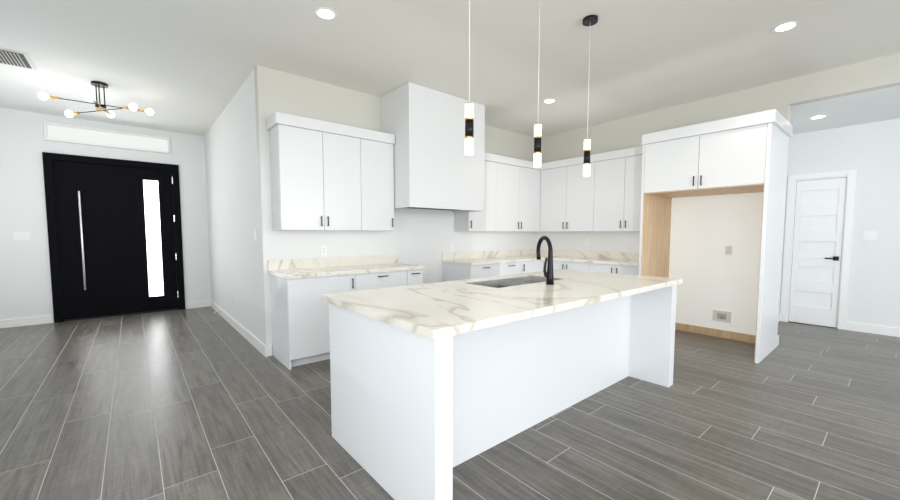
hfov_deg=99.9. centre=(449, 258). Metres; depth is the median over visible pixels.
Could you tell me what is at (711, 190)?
enclosure
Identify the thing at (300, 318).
base cabinet
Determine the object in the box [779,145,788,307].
wall
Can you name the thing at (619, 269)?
base cabinet
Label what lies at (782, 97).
wall
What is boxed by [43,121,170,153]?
transom
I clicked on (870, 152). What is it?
wall
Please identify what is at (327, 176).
upper cabinet
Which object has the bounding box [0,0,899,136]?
ceiling
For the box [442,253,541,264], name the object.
countertop
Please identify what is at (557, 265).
base cabinet
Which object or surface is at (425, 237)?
wall
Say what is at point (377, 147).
upper cabinet
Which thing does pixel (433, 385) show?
kitchen island
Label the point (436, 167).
range hood
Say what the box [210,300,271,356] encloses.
baseboard
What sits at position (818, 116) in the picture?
recessed light
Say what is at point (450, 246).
outlet
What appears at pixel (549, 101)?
recessed light
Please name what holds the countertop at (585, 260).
on the base cabinet at (619, 269)
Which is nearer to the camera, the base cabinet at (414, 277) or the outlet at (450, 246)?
the base cabinet at (414, 277)
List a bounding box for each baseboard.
[0,300,210,327]
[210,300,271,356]
[846,322,899,336]
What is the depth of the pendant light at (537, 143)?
2.74 m
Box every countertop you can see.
[268,263,423,278]
[321,269,682,340]
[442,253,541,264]
[542,257,638,264]
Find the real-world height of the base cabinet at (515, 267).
0.915 m
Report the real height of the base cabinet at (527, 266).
0.915 m
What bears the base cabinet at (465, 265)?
on the floor
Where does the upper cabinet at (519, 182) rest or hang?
attached to the wall at (425, 237)
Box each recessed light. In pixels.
[315,7,336,19]
[543,99,555,102]
[772,21,798,32]
[809,115,826,118]
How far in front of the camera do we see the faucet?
2.94 m
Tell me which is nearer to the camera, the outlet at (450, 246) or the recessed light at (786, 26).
the recessed light at (786, 26)
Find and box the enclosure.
[638,109,792,363]
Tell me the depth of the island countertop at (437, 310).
2.32 m
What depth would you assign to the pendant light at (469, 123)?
2.30 m
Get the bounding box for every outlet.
[321,246,326,255]
[449,243,452,250]
[725,246,732,254]
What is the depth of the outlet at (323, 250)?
4.52 m
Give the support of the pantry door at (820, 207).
in the wall at (870, 152)
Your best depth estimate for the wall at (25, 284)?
5.62 m
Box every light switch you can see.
[13,232,30,239]
[863,231,876,239]
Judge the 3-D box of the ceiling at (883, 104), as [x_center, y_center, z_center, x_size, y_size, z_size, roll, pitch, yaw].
[6.647,-1.730,2.806,1.990,0.100,6.640,-3,5,-40]
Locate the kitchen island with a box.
[329,277,676,499]
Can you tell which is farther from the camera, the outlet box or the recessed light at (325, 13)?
the outlet box
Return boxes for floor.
[0,306,899,499]
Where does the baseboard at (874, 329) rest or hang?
attached to the wall at (870, 152)
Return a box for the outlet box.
[712,310,730,322]
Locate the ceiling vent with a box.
[0,47,36,70]
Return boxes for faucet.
[536,236,553,284]
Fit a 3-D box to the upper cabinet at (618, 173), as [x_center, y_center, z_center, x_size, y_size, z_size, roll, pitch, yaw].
[2.668,-1.004,5.608,0.328,1.180,0.954,-3,5,-40]
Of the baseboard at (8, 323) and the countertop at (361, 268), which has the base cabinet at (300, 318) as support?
the countertop at (361, 268)
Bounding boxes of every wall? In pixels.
[0,108,210,321]
[204,70,262,342]
[254,65,535,345]
[536,53,899,252]
[779,118,899,327]
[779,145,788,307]
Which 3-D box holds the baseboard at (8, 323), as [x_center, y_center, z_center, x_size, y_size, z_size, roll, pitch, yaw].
[-5.613,0.890,6.109,3.000,0.115,0.016,-3,5,-40]
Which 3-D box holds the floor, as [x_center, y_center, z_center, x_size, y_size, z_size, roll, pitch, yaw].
[1.177,1.194,3.149,10.180,0.100,13.900,-3,5,-40]
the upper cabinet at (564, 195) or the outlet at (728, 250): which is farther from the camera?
the upper cabinet at (564, 195)
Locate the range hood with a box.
[381,82,484,212]
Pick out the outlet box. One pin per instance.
(722, 316)
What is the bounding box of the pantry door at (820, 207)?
[780,169,856,329]
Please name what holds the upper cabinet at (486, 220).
attached to the wall at (425, 237)
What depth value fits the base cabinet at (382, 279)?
4.35 m
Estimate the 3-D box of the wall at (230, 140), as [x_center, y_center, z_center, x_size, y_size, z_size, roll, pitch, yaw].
[-3.279,-0.586,5.655,0.120,3.120,3.800,-3,5,-40]
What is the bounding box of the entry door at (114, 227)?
[42,152,184,322]
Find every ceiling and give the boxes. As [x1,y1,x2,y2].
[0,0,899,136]
[790,85,899,133]
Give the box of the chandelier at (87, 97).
[38,81,153,117]
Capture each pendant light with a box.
[465,0,473,154]
[534,0,541,166]
[582,15,597,175]
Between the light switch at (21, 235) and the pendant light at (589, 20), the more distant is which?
the light switch at (21, 235)
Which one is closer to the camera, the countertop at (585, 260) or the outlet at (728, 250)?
the outlet at (728, 250)
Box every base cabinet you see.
[270,275,355,369]
[356,271,407,290]
[408,271,422,284]
[443,265,501,281]
[502,261,521,275]
[522,261,541,273]
[542,261,585,270]
[586,265,638,274]
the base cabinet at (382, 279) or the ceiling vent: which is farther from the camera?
the base cabinet at (382, 279)
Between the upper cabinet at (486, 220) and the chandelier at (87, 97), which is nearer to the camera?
the chandelier at (87, 97)
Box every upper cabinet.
[266,112,361,230]
[362,129,393,230]
[454,153,497,231]
[498,155,541,231]
[538,154,593,231]
[590,146,642,230]
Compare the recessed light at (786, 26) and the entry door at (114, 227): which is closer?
the recessed light at (786, 26)
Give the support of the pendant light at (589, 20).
hanging from the ceiling at (184, 66)

